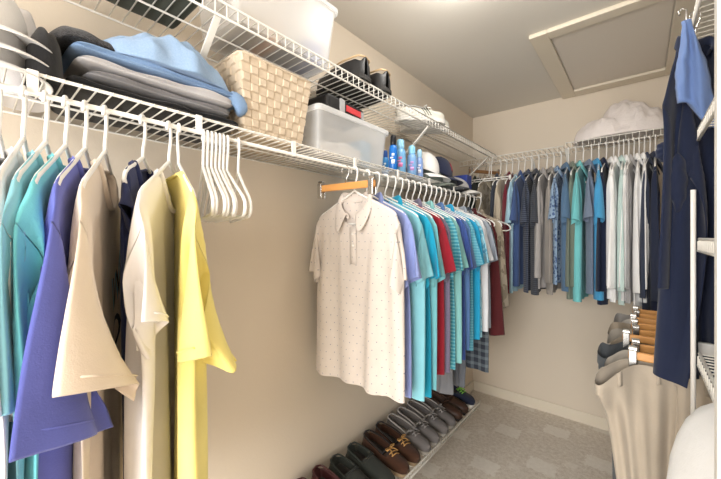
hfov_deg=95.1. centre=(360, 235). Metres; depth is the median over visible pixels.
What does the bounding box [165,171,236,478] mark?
shirt
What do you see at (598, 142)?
hanger
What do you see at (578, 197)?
polo shirt
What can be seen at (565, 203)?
polo shirt
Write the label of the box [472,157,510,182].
hanger
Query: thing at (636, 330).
wooden hanger
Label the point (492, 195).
shirt
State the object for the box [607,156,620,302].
shirt
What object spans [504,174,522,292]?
shirt
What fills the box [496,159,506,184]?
hanger
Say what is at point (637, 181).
shirt
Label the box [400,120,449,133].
sneaker
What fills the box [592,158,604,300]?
polo shirt
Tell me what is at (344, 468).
slipper
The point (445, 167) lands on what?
baseball cap
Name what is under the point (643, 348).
wooden hanger
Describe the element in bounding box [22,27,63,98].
baseball cap
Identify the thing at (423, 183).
hanger
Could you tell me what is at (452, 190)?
hanger
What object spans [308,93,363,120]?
case
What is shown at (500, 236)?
jacket
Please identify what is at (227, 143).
hanger
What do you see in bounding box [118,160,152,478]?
shirt
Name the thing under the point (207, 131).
hanger
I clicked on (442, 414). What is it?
shoe
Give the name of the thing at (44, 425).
shirt
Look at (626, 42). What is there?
attic hatch
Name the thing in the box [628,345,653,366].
wooden hanger
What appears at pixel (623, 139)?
hanger
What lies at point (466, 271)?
polo shirt
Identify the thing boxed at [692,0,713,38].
wire shelf
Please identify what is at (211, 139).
hanger
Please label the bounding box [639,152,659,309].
shirt
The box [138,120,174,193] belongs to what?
hanger
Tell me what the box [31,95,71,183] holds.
hanger
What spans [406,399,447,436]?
shoe
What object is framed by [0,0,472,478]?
wall
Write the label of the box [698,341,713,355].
closet rod
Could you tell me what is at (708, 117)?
wire shelf
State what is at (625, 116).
blanket
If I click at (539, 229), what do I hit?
shirt
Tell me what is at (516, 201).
polo shirt
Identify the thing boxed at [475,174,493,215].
shirt
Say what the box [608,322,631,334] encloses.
trousers
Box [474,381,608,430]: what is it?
baseboard
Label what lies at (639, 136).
hanger
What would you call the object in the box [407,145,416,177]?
spray bottle
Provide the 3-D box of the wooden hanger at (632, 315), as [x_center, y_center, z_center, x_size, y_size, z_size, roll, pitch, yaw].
[1.327,0.358,1.412,0.270,0.121,0.029,0,0,44]
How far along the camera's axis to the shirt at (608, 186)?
1.93 m
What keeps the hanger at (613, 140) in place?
hanging from the wire shelf at (660, 134)
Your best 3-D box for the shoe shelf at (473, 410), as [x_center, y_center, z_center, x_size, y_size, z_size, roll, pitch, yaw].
[0.155,1.224,1.718,0.310,0.222,1.720,0,0,40]
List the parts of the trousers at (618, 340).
leg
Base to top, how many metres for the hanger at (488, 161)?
0.242 m
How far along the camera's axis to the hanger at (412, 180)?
1.58 m
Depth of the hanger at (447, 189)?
1.86 m
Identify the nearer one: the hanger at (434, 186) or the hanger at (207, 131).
the hanger at (207, 131)
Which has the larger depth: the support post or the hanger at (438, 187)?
the hanger at (438, 187)
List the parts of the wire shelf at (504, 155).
lip rail, rail, rail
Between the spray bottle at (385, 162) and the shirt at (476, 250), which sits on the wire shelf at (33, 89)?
the spray bottle at (385, 162)
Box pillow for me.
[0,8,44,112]
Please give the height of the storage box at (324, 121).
0.168 m
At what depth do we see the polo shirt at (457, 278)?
1.50 m
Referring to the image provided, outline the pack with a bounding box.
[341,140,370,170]
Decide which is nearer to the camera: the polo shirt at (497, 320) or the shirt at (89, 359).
the shirt at (89, 359)
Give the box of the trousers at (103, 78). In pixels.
[82,71,229,117]
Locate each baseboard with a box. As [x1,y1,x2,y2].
[462,380,473,393]
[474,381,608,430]
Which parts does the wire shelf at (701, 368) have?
rail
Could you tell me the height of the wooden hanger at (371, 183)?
0.119 m
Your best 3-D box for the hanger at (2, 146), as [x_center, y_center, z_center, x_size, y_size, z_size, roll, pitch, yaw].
[-0.622,-0.156,0.567,0.008,0.227,0.398,0,0,-40]
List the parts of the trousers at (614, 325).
leg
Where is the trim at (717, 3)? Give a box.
[714,0,720,478]
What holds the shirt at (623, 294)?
hanging from the hanger at (628, 138)
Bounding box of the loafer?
[311,464,339,478]
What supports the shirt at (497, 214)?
hanging from the hanger at (505, 159)
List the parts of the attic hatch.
hatch panel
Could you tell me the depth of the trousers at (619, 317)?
1.71 m
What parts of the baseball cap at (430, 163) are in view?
crown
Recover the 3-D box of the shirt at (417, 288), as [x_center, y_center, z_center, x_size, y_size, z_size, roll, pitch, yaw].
[0.059,0.235,1.385,0.506,0.768,0.069,0,0,38]
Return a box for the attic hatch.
[529,0,695,98]
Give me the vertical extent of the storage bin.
0.223 m
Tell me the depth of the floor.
2.14 m
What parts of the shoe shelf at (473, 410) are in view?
lip rail, rail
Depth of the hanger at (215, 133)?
0.84 m
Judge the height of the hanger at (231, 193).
0.230 m
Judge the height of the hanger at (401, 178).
0.227 m
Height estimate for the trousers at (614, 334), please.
0.934 m
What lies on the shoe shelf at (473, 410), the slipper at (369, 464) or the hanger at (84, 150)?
the slipper at (369, 464)
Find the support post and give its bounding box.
[690,190,695,413]
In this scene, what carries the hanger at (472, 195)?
hanging from the wire shelf at (33, 89)
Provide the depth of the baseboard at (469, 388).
2.90 m
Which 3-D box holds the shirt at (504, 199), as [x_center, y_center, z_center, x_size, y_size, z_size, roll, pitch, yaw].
[1.131,-0.036,2.467,0.090,0.879,0.538,0,0,37]
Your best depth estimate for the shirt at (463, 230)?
1.55 m
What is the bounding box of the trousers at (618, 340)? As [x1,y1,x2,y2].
[610,336,654,345]
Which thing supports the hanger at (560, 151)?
hanging from the wire shelf at (504, 155)
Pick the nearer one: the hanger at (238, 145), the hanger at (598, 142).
the hanger at (238, 145)
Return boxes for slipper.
[328,453,368,478]
[345,441,394,478]
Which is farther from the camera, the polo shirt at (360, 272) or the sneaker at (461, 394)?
the sneaker at (461, 394)
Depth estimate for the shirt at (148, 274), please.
0.58 m
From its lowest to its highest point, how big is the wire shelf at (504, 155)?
0.305 m
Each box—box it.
[304,103,387,143]
[453,175,471,189]
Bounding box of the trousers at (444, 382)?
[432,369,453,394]
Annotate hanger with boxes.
[0,80,5,158]
[0,85,28,180]
[12,90,50,181]
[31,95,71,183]
[54,100,90,184]
[79,105,119,200]
[122,114,151,182]
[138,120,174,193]
[175,123,195,196]
[197,129,214,220]
[200,130,218,221]
[203,131,226,221]
[206,132,229,221]
[208,133,236,222]
[215,134,237,222]
[217,135,246,222]
[229,138,252,222]
[317,165,376,198]
[320,166,397,224]
[363,169,405,214]
[376,172,417,216]
[381,174,423,214]
[389,175,431,217]
[397,177,437,216]
[403,179,443,218]
[410,180,447,216]
[417,182,455,220]
[423,183,460,219]
[428,184,464,220]
[433,186,468,220]
[438,187,474,221]
[440,188,475,219]
[447,189,482,222]
[452,190,484,220]
[454,191,490,224]
[461,193,494,226]
[468,162,501,175]
[469,195,501,226]
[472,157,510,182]
[476,196,510,230]
[478,161,492,186]
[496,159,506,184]
[505,158,513,183]
[538,153,547,180]
[548,152,554,179]
[554,151,563,177]
[570,146,576,174]
[576,145,583,171]
[598,142,599,169]
[601,141,608,171]
[609,140,614,170]
[612,139,619,170]
[621,139,624,173]
[622,328,654,346]
[624,138,629,169]
[626,137,634,168]
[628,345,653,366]
[630,313,655,327]
[631,318,655,330]
[631,338,654,353]
[632,324,655,337]
[633,305,656,314]
[633,309,656,319]
[637,136,639,167]
[645,135,652,168]
[654,134,655,170]
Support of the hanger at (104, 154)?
hanging from the wire shelf at (33, 89)
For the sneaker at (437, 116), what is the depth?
1.79 m
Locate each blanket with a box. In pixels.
[106,0,201,28]
[574,100,663,146]
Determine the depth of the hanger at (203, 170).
0.82 m
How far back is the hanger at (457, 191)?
1.98 m
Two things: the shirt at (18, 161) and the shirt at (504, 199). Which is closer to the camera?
the shirt at (18, 161)
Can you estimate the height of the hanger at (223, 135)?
0.230 m
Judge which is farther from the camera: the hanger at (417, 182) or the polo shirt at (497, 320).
the polo shirt at (497, 320)
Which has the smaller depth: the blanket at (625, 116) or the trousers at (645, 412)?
the trousers at (645, 412)
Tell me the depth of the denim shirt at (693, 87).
0.86 m
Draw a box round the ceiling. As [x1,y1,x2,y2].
[326,0,713,117]
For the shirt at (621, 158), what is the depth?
1.88 m
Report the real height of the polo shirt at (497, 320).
0.750 m
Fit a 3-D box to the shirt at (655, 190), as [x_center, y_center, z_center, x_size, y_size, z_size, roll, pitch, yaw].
[1.742,-0.025,1.951,0.085,0.934,0.538,0,0,42]
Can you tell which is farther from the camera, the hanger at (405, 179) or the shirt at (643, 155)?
the shirt at (643, 155)
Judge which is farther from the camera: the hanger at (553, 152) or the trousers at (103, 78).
the hanger at (553, 152)
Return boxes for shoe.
[361,429,409,477]
[374,421,420,466]
[387,413,430,454]
[396,406,439,445]
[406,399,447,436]
[414,397,455,428]
[426,391,462,421]
[432,390,468,415]
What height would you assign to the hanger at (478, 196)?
0.240 m
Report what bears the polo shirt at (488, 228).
hanging from the hanger at (452, 190)
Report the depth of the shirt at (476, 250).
1.62 m
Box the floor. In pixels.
[394,390,611,478]
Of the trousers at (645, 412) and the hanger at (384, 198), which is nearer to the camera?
the trousers at (645, 412)
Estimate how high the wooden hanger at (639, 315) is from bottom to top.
0.121 m
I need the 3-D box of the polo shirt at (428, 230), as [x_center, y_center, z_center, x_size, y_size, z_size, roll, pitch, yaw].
[0.107,0.233,1.429,0.512,0.812,0.095,0,0,36]
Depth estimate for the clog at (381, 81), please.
1.44 m
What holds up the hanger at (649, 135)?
hanging from the wire shelf at (660, 134)
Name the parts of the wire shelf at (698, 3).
lip rail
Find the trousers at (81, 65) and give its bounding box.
[63,55,231,109]
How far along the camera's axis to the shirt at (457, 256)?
1.47 m
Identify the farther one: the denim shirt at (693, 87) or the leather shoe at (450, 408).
the leather shoe at (450, 408)
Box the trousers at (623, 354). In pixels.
[604,350,648,365]
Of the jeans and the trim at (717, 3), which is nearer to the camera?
the trim at (717, 3)
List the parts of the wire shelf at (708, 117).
lip rail, rail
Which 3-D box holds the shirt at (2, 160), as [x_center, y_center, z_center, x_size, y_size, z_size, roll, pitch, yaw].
[-0.594,0.267,0.565,0.078,0.821,0.549,0,0,-40]
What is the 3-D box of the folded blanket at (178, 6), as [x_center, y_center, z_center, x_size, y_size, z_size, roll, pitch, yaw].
[-0.563,-0.657,0.858,0.238,0.067,0.243,0,0,40]
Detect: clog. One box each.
[316,54,370,98]
[343,68,391,108]
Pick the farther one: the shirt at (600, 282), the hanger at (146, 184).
the shirt at (600, 282)
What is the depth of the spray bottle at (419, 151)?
1.73 m
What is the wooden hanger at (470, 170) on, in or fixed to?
hanging from the wire shelf at (504, 155)
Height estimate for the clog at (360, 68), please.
0.105 m
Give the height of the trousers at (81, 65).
0.033 m
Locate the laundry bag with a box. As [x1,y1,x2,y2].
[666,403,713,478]
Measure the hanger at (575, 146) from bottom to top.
0.242 m
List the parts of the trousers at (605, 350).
leg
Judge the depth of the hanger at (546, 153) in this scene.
2.31 m
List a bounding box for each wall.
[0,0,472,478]
[473,74,669,417]
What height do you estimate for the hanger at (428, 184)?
0.227 m
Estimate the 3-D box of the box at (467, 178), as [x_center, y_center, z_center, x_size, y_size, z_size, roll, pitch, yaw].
[0.707,-0.360,2.318,0.120,0.119,0.080,0,0,40]
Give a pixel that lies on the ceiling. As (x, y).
(479, 56)
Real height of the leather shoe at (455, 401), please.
0.125 m
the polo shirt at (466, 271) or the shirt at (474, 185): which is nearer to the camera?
the polo shirt at (466, 271)
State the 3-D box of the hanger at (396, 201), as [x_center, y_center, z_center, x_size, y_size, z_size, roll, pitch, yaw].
[0.106,-0.156,1.425,0.398,0.227,0.008,0,0,36]
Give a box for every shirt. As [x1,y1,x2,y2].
[0,146,24,478]
[0,150,44,478]
[0,158,12,421]
[9,155,112,478]
[13,153,65,478]
[52,158,138,478]
[103,32,247,116]
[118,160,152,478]
[123,169,175,478]
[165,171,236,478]
[309,190,407,402]
[373,192,421,397]
[384,195,440,397]
[385,199,433,401]
[404,198,455,372]
[405,202,445,389]
[411,203,455,374]
[423,200,468,363]
[424,205,463,369]
[435,202,476,349]
[435,206,473,359]
[445,204,484,339]
[446,208,482,350]
[455,209,489,336]
[459,206,497,327]
[460,210,493,331]
[466,207,496,372]
[468,176,481,207]
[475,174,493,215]
[490,173,499,216]
[493,172,505,220]
[502,171,512,293]
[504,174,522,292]
[509,170,525,286]
[520,169,533,292]
[530,168,545,294]
[534,167,548,288]
[545,166,560,294]
[548,165,564,284]
[560,162,570,291]
[565,161,577,298]
[571,160,589,301]
[583,159,596,294]
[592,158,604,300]
[595,157,609,304]
[606,156,619,299]
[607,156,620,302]
[617,155,625,304]
[619,154,635,300]
[624,154,641,303]
[632,153,642,305]
[636,152,653,302]
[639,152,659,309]
[650,151,662,310]
[675,8,713,127]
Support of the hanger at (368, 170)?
hanging from the wire shelf at (33, 89)
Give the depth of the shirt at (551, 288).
2.12 m
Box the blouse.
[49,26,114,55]
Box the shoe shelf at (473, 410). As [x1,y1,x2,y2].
[328,400,480,478]
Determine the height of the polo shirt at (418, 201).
0.759 m
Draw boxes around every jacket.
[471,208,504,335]
[478,210,508,307]
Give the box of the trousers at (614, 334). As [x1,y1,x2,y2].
[607,329,631,343]
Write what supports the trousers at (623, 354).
hanging from the wooden hanger at (643, 348)
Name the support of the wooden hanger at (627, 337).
hanging from the closet rod
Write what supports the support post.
attached to the wire shelf at (701, 368)
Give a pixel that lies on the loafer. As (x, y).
(318, 473)
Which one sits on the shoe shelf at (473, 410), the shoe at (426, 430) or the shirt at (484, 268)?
the shoe at (426, 430)
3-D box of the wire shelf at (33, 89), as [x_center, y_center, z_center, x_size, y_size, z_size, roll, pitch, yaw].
[-0.283,-0.380,1.138,0.391,0.252,3.230,0,0,40]
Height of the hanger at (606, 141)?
0.242 m
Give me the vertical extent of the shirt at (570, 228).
0.889 m
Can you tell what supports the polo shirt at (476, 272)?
hanging from the hanger at (438, 187)
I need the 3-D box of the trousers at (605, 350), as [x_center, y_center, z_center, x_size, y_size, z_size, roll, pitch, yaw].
[1.054,0.866,1.193,0.326,0.934,0.118,0,0,33]
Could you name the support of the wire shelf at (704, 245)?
attached to the wall
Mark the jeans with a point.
(79, 48)
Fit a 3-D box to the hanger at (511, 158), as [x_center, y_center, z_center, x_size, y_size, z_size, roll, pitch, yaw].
[1.133,-0.465,2.465,0.008,0.242,0.398,0,0,37]
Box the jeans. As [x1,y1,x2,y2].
[62,41,232,97]
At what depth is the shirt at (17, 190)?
0.43 m
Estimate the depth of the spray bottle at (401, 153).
1.58 m
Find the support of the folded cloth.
in the storage box at (324, 121)
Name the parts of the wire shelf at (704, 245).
lip rail, rail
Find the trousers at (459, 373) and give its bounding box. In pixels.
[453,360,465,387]
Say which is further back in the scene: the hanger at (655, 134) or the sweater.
the hanger at (655, 134)
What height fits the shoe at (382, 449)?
0.125 m
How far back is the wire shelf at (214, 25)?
1.17 m
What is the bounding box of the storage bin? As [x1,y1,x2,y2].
[199,0,337,78]
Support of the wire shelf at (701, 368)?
attached to the wall
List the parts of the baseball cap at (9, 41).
crown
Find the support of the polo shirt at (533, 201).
hanging from the hanger
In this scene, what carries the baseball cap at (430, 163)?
on the wire shelf at (33, 89)
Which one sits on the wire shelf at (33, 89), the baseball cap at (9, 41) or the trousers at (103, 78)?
the baseball cap at (9, 41)
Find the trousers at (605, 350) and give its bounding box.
[597,341,651,478]
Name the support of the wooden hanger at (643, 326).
hanging from the closet rod
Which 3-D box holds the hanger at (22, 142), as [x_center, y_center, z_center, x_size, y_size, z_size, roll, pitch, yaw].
[-0.603,-0.156,0.590,0.008,0.227,0.398,0,0,-39]
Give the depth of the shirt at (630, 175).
1.88 m
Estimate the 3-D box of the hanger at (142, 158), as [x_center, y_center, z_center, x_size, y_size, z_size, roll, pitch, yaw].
[-0.482,-0.179,0.732,0.008,0.182,0.218,0,0,-17]
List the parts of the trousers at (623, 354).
leg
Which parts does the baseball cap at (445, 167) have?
crown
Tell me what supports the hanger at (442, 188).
hanging from the wire shelf at (33, 89)
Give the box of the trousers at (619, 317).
[614,313,629,321]
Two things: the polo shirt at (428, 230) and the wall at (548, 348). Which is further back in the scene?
the wall at (548, 348)
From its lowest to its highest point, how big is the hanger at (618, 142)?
0.242 m
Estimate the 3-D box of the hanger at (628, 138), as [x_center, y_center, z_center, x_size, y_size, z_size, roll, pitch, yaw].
[1.649,-0.482,2.028,0.008,0.242,0.398,0,0,44]
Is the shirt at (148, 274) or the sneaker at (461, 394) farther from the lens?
the sneaker at (461, 394)
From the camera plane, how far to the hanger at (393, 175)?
1.46 m
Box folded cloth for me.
[300,140,360,167]
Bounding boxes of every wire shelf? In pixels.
[0,0,481,198]
[64,0,496,181]
[460,145,570,169]
[565,127,663,163]
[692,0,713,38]
[697,98,713,140]
[697,238,713,255]
[697,352,713,403]
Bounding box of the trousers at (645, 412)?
[595,359,713,478]
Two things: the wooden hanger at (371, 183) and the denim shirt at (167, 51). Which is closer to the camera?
the denim shirt at (167, 51)
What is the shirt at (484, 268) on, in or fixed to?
hanging from the hanger at (447, 189)
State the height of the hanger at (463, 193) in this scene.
0.227 m
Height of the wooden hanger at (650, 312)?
0.121 m
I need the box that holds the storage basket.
[213,50,310,156]
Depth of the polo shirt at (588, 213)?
1.99 m
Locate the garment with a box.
[653,11,713,387]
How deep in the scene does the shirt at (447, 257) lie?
1.39 m
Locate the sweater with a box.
[51,75,238,142]
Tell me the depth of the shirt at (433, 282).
1.32 m
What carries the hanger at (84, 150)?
hanging from the wire shelf at (33, 89)
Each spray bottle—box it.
[381,150,388,173]
[389,135,397,171]
[397,139,405,174]
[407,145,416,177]
[417,149,422,179]
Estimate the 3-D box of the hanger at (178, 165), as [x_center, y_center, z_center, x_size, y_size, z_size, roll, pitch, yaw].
[-0.434,-0.156,0.788,0.008,0.227,0.398,0,0,-37]
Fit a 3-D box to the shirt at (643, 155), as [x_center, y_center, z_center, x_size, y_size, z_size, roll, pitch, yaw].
[1.704,-0.060,1.982,0.084,0.865,0.538,0,0,40]
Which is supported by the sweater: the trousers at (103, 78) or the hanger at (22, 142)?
the trousers at (103, 78)
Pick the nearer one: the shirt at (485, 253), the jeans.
the jeans
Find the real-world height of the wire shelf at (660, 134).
0.305 m
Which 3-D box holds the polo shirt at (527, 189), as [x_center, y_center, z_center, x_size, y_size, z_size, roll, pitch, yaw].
[1.232,-0.047,2.385,0.093,0.858,0.527,0,0,38]
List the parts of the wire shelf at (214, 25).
rail, lip rail, rail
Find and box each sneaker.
[395,104,444,126]
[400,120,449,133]
[453,385,474,408]
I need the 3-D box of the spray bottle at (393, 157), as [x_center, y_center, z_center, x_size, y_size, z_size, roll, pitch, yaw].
[0.151,-0.383,1.526,0.040,0.165,0.041,0,0,40]
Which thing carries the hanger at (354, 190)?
hanging from the wire shelf at (33, 89)
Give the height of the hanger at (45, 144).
0.227 m
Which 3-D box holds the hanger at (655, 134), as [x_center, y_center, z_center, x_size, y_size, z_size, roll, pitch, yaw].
[1.742,-0.482,1.949,0.008,0.242,0.398,0,0,42]
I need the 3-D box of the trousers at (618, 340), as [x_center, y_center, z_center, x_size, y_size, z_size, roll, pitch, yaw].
[1.150,0.866,1.259,0.338,0.934,0.108,0,0,30]
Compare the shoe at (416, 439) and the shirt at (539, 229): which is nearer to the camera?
the shoe at (416, 439)
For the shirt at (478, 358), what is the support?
hanging from the hanger at (457, 191)
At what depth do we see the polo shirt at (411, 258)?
1.19 m
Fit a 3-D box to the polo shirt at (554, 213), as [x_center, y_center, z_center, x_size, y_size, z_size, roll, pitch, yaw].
[1.372,-0.082,2.266,0.093,0.787,0.527,0,0,42]
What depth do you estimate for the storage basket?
1.02 m
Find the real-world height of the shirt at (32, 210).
0.821 m
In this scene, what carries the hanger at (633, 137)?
hanging from the wire shelf at (660, 134)
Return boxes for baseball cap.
[0,29,48,66]
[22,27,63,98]
[406,152,450,182]
[435,156,462,185]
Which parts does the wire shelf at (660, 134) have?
lip rail, rail, rail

